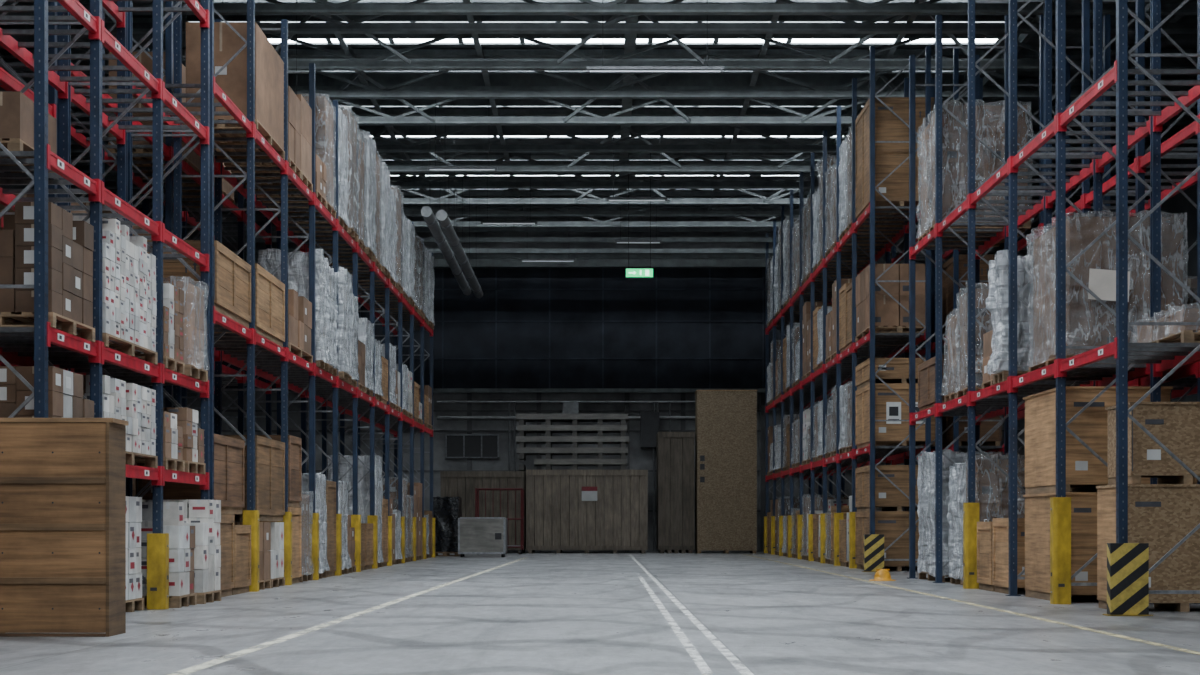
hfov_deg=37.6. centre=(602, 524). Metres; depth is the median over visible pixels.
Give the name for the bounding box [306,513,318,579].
protector
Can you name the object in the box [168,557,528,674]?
floor marking line
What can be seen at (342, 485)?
load
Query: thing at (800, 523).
protector
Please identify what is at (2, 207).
wooden pallet
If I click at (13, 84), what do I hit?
rack
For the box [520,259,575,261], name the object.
ceiling light
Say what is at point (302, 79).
window
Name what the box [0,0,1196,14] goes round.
roof truss
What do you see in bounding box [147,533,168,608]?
protector
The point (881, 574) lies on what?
warning light
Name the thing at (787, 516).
wooden crate
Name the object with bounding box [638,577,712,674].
floor marking
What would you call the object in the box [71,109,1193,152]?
roof truss
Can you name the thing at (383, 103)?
window
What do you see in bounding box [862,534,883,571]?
guard
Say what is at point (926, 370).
wooden crate
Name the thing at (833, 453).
load
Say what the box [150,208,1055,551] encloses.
wall
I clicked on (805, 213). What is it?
load
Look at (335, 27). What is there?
roof truss
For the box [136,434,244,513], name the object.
wooden crate
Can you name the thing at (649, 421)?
wall
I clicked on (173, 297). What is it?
stacked boxes
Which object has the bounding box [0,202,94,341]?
stacked cardboard boxes
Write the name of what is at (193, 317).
load
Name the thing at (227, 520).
wooden crate
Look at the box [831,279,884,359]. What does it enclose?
load
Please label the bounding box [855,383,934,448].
wooden crate
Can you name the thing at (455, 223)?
roof truss
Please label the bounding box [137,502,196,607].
wooden pallet
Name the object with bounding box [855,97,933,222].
wooden crate
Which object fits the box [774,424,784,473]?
load
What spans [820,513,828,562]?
protector
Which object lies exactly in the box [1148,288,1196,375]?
load
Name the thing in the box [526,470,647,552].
wooden crate
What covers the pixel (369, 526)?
wooden crate
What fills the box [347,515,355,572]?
load
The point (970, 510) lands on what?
protector
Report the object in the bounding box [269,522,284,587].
stacked boxes
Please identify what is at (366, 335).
load
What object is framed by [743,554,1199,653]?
floor marking
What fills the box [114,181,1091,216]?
roof truss
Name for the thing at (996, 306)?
load
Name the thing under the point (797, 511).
wooden crate
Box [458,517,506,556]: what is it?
box
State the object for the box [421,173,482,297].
ventilation ducts
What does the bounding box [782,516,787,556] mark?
load
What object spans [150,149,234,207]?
wooden pallet
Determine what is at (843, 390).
load
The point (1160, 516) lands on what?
wooden crate
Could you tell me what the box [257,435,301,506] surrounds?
wooden crate
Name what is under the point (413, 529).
protector
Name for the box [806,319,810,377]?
load
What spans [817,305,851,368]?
load
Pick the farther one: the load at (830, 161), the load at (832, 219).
the load at (830, 161)
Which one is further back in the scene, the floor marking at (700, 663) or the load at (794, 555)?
the load at (794, 555)
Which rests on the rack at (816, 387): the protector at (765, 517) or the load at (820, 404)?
the load at (820, 404)
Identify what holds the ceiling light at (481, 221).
hanging from the ceiling
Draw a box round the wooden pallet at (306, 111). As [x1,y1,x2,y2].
[245,94,312,191]
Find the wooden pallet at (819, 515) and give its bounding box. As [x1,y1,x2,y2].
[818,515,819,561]
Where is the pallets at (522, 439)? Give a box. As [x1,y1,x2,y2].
[516,414,628,470]
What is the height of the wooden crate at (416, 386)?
1.081 m
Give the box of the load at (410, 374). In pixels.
[408,370,412,418]
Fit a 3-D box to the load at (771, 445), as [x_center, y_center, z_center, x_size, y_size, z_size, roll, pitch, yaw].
[6.386,-2.275,60.250,1.300,1.108,1.160,0,0,0]
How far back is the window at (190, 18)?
40.16 m
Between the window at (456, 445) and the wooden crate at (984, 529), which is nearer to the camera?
the wooden crate at (984, 529)
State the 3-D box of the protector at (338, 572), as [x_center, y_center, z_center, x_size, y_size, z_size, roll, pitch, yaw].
[-5.288,0.390,34.859,0.224,1.220,0.232,0,0,0]
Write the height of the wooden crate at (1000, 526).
1.100 m
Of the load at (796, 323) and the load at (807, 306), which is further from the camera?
the load at (796, 323)
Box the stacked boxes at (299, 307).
[226,289,312,363]
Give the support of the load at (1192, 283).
on the rack at (1185, 381)
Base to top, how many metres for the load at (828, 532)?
1.368 m
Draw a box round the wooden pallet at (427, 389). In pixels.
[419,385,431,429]
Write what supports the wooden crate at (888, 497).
on the wooden crate at (892, 524)
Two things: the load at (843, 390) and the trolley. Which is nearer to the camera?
the load at (843, 390)
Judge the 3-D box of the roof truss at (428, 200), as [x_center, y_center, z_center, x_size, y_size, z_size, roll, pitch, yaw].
[0.000,-11.350,59.000,34.000,1.200,0.220,0,0,0]
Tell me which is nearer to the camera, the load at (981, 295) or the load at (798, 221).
the load at (981, 295)
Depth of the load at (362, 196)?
38.46 m
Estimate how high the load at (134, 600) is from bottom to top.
1.326 m
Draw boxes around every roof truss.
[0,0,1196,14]
[0,0,1196,33]
[0,49,1196,98]
[1,18,1196,70]
[71,78,1196,124]
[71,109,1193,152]
[71,132,1161,172]
[71,153,1134,188]
[112,173,1102,204]
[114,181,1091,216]
[150,196,1074,226]
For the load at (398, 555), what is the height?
1.412 m
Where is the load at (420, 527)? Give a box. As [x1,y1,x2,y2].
[407,483,422,559]
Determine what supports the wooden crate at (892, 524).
on the floor
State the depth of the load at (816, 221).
47.70 m
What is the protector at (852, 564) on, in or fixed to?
on the floor
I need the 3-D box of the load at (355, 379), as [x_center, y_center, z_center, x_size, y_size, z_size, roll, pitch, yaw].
[-5.782,-3.908,36.840,1.251,1.973,1.227,0,0,0]
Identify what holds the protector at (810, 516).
on the floor
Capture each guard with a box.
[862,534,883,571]
[1102,543,1152,615]
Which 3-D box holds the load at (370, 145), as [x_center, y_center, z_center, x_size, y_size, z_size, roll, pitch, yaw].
[-5.748,-7.391,39.629,1.240,2.740,1.213,0,0,0]
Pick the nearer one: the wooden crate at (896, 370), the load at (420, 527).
the wooden crate at (896, 370)
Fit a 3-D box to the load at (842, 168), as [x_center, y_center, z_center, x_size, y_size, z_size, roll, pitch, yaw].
[6.398,-8.099,42.507,1.344,2.356,1.184,0,0,0]
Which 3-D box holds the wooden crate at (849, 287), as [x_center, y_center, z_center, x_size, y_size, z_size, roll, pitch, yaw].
[6.380,-4.906,41.374,1.200,1.470,1.111,0,0,0]
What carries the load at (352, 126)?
on the rack at (272, 362)
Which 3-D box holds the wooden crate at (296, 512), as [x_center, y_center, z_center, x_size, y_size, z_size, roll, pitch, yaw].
[-5.800,0.350,30.077,1.100,1.300,1.156,0,0,0]
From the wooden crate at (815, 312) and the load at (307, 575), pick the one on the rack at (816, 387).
the wooden crate at (815, 312)
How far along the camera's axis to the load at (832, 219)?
44.19 m
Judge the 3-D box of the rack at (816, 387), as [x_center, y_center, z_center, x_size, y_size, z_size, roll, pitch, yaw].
[6.400,-4.650,50.050,1.380,11.300,24.460,0,0,0]
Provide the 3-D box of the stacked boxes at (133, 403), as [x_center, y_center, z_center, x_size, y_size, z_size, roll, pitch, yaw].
[-5.800,-1.129,19.675,1.100,0.916,2.150,0,0,0]
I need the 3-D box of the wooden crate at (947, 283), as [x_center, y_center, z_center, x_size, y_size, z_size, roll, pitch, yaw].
[8.150,-5.021,39.249,1.000,1.700,2.101,0,0,0]
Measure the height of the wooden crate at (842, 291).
1.593 m
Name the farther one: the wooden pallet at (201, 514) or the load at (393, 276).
the load at (393, 276)
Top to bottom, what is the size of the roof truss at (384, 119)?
1.200 m
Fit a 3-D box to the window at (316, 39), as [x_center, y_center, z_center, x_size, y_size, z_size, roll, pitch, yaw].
[0.000,-11.680,41.900,19.000,0.340,0.620,0,0,0]
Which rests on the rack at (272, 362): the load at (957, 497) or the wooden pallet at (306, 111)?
the wooden pallet at (306, 111)
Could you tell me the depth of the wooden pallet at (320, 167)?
32.82 m
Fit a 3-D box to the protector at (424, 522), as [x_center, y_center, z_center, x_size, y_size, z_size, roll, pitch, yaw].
[-5.288,0.390,51.599,0.224,1.220,0.232,0,0,0]
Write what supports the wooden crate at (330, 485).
on the floor
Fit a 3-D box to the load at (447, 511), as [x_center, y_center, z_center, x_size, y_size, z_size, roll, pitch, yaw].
[-5.062,0.033,56.782,1.021,1.935,1.261,0,0,0]
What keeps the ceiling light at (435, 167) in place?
hanging from the ceiling
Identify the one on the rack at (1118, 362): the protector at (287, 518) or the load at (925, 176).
the load at (925, 176)
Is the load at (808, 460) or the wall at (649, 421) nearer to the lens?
the load at (808, 460)
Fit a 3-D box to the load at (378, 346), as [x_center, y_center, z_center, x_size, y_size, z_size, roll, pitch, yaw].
[-5.794,-3.627,41.221,1.239,1.411,1.217,0,0,0]
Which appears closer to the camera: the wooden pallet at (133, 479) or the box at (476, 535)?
the wooden pallet at (133, 479)
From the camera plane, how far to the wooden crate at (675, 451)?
62.34 m
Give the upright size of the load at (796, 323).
2.126 m
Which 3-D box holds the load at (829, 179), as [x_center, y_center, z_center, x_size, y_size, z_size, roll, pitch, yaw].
[6.383,-8.057,45.222,1.338,2.273,1.188,0,0,0]
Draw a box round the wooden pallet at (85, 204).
[83,203,150,235]
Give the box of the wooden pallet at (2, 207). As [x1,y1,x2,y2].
[0,194,105,229]
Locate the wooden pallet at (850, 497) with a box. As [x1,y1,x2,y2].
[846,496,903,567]
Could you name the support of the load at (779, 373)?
on the rack at (816, 387)
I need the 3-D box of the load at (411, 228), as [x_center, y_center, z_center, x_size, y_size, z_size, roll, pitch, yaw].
[-5.748,-7.151,47.993,1.254,2.260,1.224,0,0,0]
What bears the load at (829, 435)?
on the rack at (816, 387)
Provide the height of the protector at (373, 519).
1.220 m
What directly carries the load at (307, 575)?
on the floor
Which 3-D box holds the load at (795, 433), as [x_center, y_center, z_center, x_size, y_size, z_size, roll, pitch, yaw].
[6.372,-2.438,53.313,1.337,1.434,1.154,0,0,0]
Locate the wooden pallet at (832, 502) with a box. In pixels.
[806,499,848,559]
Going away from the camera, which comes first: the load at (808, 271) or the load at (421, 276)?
the load at (808, 271)
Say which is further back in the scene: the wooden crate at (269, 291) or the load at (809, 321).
the load at (809, 321)
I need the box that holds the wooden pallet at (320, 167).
[257,154,326,207]
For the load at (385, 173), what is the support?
on the rack at (272, 362)
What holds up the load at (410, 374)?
on the rack at (272, 362)
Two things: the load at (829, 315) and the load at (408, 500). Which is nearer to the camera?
the load at (829, 315)
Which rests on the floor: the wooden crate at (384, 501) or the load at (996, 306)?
the wooden crate at (384, 501)
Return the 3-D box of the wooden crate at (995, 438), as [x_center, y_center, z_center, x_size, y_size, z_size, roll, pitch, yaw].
[8.150,-2.571,39.249,1.000,1.700,2.101,0,0,0]
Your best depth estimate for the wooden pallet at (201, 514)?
22.59 m
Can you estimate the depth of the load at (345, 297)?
35.27 m
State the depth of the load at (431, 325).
53.36 m
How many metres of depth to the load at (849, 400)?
41.52 m
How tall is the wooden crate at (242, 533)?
1.000 m
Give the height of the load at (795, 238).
2.236 m
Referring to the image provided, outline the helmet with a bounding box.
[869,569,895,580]
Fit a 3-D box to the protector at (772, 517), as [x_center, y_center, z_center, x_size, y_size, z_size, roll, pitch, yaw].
[5.788,0.350,59.499,0.224,1.300,0.232,0,0,0]
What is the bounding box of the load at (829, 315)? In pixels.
[825,311,831,363]
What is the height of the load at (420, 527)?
2.211 m
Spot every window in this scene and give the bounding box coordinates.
[187,15,1018,22]
[265,34,1004,44]
[288,74,964,85]
[330,99,948,107]
[357,125,851,137]
[390,173,819,175]
[401,196,806,197]
[445,434,498,457]
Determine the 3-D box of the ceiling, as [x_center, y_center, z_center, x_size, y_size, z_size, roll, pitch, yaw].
[0.000,-12.100,26.000,34.000,0.200,80.000,0,0,0]
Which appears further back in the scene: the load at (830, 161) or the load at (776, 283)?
the load at (776, 283)
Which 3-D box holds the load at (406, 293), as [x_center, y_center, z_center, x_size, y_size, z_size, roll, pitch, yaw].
[-5.792,-7.143,46.804,1.251,2.244,1.237,0,0,0]
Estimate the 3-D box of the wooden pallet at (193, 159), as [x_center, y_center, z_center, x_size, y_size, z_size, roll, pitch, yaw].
[-7.505,-6.844,29.600,1.050,1.646,2.200,0,0,0]
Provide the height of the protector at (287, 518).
1.220 m
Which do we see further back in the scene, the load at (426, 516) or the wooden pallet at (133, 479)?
the load at (426, 516)
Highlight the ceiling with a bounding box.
[0,0,1196,190]
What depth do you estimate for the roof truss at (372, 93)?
44.26 m
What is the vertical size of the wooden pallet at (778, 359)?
1.335 m
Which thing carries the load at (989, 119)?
on the rack at (1118, 362)
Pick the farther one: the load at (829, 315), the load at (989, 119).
the load at (829, 315)
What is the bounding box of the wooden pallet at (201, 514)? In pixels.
[142,499,220,603]
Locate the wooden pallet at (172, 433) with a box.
[135,411,184,471]
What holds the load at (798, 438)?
on the rack at (816, 387)
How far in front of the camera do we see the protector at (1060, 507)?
22.18 m
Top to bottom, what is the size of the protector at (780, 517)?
1.300 m
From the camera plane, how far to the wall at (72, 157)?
51.80 m
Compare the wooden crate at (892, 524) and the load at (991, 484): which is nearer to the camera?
the load at (991, 484)
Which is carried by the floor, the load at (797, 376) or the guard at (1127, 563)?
the guard at (1127, 563)
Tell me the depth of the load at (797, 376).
52.12 m
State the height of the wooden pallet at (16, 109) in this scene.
0.596 m
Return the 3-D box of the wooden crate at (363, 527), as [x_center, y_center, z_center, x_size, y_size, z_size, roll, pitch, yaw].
[-5.800,0.495,38.447,1.100,1.010,1.156,0,0,0]
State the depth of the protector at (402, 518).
45.92 m
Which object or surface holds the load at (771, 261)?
on the rack at (816, 387)
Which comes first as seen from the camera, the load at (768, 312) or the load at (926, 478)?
the load at (926, 478)
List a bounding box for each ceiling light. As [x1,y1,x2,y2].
[296,0,296,93]
[427,99,497,170]
[480,220,536,223]
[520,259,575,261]
[586,0,723,72]
[606,137,666,200]
[615,189,661,242]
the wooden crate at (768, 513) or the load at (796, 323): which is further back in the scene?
the wooden crate at (768, 513)
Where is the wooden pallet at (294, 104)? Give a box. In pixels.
[224,86,301,178]
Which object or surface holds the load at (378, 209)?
on the rack at (272, 362)
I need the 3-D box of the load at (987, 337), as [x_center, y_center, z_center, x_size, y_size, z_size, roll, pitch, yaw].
[6.450,-2.519,26.750,1.100,0.896,1.300,0,0,0]
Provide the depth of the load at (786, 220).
55.73 m
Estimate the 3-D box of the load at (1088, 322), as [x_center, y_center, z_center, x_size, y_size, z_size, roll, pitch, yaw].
[6.717,-3.075,23.551,1.686,2.007,2.113,0,0,0]
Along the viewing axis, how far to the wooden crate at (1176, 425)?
20.32 m
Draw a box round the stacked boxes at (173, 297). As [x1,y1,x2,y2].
[133,283,184,373]
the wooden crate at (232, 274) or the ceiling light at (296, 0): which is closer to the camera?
the wooden crate at (232, 274)
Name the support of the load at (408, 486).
on the floor
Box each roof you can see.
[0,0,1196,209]
[0,2,1196,258]
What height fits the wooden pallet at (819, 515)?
1.273 m
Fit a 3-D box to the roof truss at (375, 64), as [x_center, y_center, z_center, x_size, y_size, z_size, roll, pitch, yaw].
[0.000,-11.350,41.550,34.000,1.200,0.220,0,0,0]
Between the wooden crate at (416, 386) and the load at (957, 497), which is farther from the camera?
the wooden crate at (416, 386)
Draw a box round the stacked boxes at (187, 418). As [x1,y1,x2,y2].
[163,407,205,473]
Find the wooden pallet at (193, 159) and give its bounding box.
[107,52,200,179]
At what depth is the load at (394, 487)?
46.48 m
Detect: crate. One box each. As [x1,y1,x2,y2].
[0,418,128,636]
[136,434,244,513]
[147,240,250,328]
[214,263,284,347]
[214,514,234,596]
[223,435,284,520]
[232,525,250,594]
[234,507,301,583]
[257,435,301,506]
[326,480,335,576]
[348,525,365,570]
[361,523,372,569]
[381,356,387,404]
[382,499,387,566]
[414,381,418,421]
[419,394,428,427]
[424,511,431,557]
[440,471,525,552]
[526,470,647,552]
[656,432,694,552]
[695,390,756,552]
[767,512,770,553]
[783,336,786,393]
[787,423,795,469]
[787,516,787,553]
[796,510,806,554]
[813,307,821,371]
[813,514,829,561]
[831,506,849,564]
[839,283,849,352]
[839,520,846,566]
[846,282,901,347]
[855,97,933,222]
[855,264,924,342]
[855,358,924,389]
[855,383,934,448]
[855,465,918,511]
[855,511,919,570]
[918,355,947,410]
[942,255,996,336]
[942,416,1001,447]
[977,522,1024,591]
[992,518,1024,594]
[1023,386,1172,494]
[1023,492,1098,600]
[1096,484,1199,611]
[1105,402,1199,484]
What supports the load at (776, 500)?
on the floor
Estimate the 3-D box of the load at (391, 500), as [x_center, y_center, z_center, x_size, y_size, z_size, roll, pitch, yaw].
[-5.800,0.171,44.028,1.100,1.658,1.155,0,0,0]
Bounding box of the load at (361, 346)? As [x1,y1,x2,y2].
[358,340,365,392]
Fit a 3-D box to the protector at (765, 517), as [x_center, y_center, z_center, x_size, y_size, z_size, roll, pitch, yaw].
[5.788,0.350,62.199,0.224,1.300,0.232,0,0,0]
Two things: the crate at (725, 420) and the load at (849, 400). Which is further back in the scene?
the crate at (725, 420)
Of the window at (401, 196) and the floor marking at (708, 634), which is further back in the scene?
the window at (401, 196)
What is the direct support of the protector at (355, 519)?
on the floor
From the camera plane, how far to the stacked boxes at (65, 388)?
16.82 m
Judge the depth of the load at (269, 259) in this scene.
32.29 m
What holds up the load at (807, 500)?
on the floor
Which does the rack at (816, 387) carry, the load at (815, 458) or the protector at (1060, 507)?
the load at (815, 458)
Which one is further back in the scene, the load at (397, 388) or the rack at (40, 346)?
the load at (397, 388)
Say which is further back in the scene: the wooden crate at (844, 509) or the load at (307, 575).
the wooden crate at (844, 509)
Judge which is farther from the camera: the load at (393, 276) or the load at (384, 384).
the load at (393, 276)
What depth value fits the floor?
16.68 m
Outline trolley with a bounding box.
[475,488,523,553]
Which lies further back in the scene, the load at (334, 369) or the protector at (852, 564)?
the protector at (852, 564)
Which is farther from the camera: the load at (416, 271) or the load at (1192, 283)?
the load at (416, 271)
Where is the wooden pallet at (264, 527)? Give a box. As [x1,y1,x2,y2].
[234,522,270,589]
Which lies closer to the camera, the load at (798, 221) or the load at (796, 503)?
the load at (798, 221)
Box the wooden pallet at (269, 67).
[185,22,284,159]
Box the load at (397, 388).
[395,370,400,412]
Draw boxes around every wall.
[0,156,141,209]
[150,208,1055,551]
[437,401,694,550]
[1075,109,1196,401]
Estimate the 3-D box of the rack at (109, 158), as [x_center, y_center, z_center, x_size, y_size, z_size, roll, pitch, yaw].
[-7.500,-3.700,29.600,1.280,9.400,14.160,0,0,0]
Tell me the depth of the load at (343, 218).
35.53 m
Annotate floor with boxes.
[0,552,1199,674]
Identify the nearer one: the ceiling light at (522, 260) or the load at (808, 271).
the load at (808, 271)
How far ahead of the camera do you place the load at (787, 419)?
55.96 m
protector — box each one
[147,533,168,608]
[243,510,258,591]
[277,512,291,584]
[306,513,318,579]
[335,514,341,575]
[350,515,360,571]
[367,515,377,568]
[387,516,391,565]
[401,517,404,562]
[411,517,415,560]
[422,517,426,558]
[431,518,435,556]
[764,516,767,552]
[771,516,774,554]
[779,516,782,555]
[788,515,793,557]
[797,515,804,558]
[808,514,813,560]
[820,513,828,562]
[834,513,842,565]
[849,512,856,567]
[963,503,978,588]
[1050,497,1070,603]
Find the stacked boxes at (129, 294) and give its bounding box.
[5,212,157,364]
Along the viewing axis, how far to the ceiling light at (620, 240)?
59.74 m
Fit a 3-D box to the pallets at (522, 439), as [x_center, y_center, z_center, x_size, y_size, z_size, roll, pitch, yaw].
[-1.085,-2.951,63.250,4.030,1.999,1.600,0,0,0]
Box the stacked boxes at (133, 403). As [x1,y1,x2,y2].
[83,375,157,467]
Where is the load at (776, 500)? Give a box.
[775,499,778,554]
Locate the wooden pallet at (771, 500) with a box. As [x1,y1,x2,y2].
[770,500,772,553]
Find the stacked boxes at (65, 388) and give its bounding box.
[0,366,93,417]
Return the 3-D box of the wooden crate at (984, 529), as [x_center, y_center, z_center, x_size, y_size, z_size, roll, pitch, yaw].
[6.420,0.475,26.899,1.200,1.050,1.001,0,0,0]
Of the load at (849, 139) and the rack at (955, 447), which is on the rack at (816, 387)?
the load at (849, 139)
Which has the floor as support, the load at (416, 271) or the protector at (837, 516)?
the protector at (837, 516)
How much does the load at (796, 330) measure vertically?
1.859 m
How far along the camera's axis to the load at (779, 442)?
57.58 m
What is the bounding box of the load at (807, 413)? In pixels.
[802,409,810,465]
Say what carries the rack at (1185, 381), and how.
on the floor
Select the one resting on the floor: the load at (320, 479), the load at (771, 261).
the load at (320, 479)
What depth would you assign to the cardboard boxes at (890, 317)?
38.16 m
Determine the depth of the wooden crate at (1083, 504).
23.22 m
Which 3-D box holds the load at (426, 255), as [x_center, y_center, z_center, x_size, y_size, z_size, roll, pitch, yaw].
[-5.807,-7.139,52.374,1.230,2.237,1.202,0,0,0]
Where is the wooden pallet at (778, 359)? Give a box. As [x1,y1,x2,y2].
[775,358,779,399]
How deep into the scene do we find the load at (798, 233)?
52.24 m
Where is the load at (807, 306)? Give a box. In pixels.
[802,302,831,380]
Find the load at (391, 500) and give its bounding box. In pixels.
[383,498,395,564]
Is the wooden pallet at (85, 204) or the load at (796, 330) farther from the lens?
the load at (796, 330)
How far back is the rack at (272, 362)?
29.29 m
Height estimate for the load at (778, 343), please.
2.157 m
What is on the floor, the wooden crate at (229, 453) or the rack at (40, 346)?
the rack at (40, 346)
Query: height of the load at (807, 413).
1.569 m
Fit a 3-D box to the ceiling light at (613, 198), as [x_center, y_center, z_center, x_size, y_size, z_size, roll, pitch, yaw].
[1.000,-10.785,52.000,1.800,2.430,0.120,0,0,0]
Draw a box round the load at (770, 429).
[767,426,772,475]
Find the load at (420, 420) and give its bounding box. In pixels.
[418,402,422,424]
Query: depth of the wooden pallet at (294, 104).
30.03 m
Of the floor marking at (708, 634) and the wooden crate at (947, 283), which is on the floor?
the floor marking at (708, 634)
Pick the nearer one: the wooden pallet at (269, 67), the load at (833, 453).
the wooden pallet at (269, 67)
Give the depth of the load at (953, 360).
29.61 m
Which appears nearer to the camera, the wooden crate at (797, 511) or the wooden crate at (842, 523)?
the wooden crate at (842, 523)
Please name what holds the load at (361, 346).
on the rack at (272, 362)
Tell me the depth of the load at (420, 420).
50.90 m
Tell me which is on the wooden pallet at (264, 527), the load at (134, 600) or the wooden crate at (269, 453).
the wooden crate at (269, 453)
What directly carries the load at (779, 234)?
on the rack at (816, 387)
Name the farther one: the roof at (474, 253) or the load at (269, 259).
the roof at (474, 253)
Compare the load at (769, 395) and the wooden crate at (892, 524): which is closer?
the wooden crate at (892, 524)
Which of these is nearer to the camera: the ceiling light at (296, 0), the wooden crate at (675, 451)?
the ceiling light at (296, 0)
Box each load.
[126,496,143,611]
[163,276,209,381]
[258,247,332,370]
[274,93,335,218]
[288,107,349,232]
[297,491,313,581]
[302,105,358,241]
[302,473,329,578]
[308,131,366,252]
[317,267,339,376]
[323,131,376,261]
[327,479,350,573]
[328,455,383,567]
[330,150,381,271]
[331,266,353,382]
[340,293,358,387]
[347,515,355,572]
[352,162,391,278]
[352,188,397,286]
[358,185,403,293]
[358,318,374,396]
[358,340,365,392]
[361,213,409,300]
[369,220,416,306]
[375,231,418,313]
[375,338,383,401]
[382,343,396,409]
[382,477,408,562]
[383,498,395,564]
[390,246,429,324]
[393,509,402,563]
[395,370,400,412]
[396,364,408,416]
[405,495,413,561]
[406,485,418,560]
[407,483,422,559]
[408,370,412,418]
[417,238,425,318]
[418,402,422,424]
[424,515,429,558]
[428,253,435,328]
[433,496,461,555]
[766,256,785,327]
[766,363,771,405]
[767,426,772,475]
[769,257,772,323]
[769,443,772,474]
[770,340,780,403]
[773,244,799,317]
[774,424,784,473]
[775,499,778,554]
[777,223,799,313]
[777,349,780,397]
[777,440,784,472]
[777,496,799,554]
[781,215,799,307]
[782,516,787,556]
[783,414,799,470]
[785,218,828,303]
[786,322,799,391]
[791,221,830,298]
[791,326,799,387]
[791,420,799,468]
[791,508,797,557]
[795,224,831,292]
[795,341,799,384]
[795,419,799,466]
[801,204,831,286]
[802,302,831,380]
[802,409,810,465]
[802,495,847,559]
[805,192,851,281]
[805,425,810,463]
[806,319,810,377]
[812,188,858,271]
[812,403,817,461]
[817,156,867,267]
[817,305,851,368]
[817,400,832,460]
[825,166,869,257]
[825,311,831,363]
[825,412,832,458]
[825,511,831,563]
[830,164,884,251]
[830,387,835,456]
[831,279,884,359]
[838,138,895,241]
[838,382,851,454]
[845,124,903,233]
[845,381,882,451]
[914,119,1004,246]
[916,448,1004,581]
[926,99,1032,236]
[942,309,959,401]
[948,463,965,584]
[955,284,991,397]
[961,453,1024,573]
[982,330,994,388]
[983,251,1041,384]
[1028,210,1187,371]
[1115,274,1196,384]
[1132,305,1199,342]
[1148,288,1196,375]
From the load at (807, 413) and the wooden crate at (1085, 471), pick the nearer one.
the wooden crate at (1085, 471)
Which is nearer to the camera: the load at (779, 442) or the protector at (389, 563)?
the protector at (389, 563)
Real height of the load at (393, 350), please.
1.594 m
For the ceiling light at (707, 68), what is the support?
hanging from the ceiling
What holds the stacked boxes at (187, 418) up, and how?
on the rack at (40, 346)
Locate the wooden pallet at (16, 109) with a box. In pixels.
[0,91,56,172]
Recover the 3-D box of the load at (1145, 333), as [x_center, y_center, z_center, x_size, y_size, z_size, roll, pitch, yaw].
[6.991,-2.316,20.946,0.980,0.490,1.924,0,0,0]
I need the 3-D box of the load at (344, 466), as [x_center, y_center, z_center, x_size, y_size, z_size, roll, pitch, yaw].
[-5.802,-0.319,41.224,1.249,2.638,1.194,0,0,0]
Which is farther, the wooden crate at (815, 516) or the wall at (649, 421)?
the wall at (649, 421)
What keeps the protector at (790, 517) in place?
on the floor
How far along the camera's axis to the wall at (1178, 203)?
51.45 m
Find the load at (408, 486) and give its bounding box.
[406,485,418,560]
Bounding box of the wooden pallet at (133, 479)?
[132,478,135,496]
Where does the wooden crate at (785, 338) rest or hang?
on the rack at (816, 387)
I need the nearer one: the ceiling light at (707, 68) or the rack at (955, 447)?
the ceiling light at (707, 68)
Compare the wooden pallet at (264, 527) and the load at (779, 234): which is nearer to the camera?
the wooden pallet at (264, 527)
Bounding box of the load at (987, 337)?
[982,330,994,388]
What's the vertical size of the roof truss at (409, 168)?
1.200 m
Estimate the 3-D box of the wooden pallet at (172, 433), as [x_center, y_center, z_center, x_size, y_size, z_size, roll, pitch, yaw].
[-5.800,-1.019,21.625,1.100,0.696,0.950,0,0,0]
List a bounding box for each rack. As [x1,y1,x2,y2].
[0,0,209,589]
[0,1,271,434]
[0,2,56,365]
[127,0,432,517]
[766,46,930,567]
[892,48,1004,464]
[909,0,1199,603]
[1017,0,1199,603]
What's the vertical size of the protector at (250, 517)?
1.220 m
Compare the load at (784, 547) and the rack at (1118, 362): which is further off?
the load at (784, 547)
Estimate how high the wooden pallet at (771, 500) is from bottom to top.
1.866 m
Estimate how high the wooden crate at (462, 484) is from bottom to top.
2.900 m
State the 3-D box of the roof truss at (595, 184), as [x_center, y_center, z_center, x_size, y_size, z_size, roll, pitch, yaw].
[0.000,-11.350,56.200,34.000,1.200,0.220,0,0,0]
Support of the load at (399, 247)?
on the rack at (272, 362)
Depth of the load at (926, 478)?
31.30 m
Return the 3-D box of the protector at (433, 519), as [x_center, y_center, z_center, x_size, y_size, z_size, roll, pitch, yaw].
[-5.288,0.390,54.389,0.224,1.220,0.232,0,0,0]
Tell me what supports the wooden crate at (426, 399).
on the rack at (272, 362)
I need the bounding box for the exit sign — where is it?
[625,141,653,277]
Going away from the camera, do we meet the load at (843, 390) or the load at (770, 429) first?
the load at (843, 390)
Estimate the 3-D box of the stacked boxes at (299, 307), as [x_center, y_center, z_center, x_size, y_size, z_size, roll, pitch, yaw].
[-5.800,-3.469,30.675,1.100,1.096,2.350,0,0,0]
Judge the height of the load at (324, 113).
2.214 m
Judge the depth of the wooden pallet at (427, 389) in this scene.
53.44 m
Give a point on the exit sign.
(629, 272)
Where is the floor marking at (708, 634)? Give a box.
[628,554,753,674]
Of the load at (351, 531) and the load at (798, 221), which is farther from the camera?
the load at (798, 221)

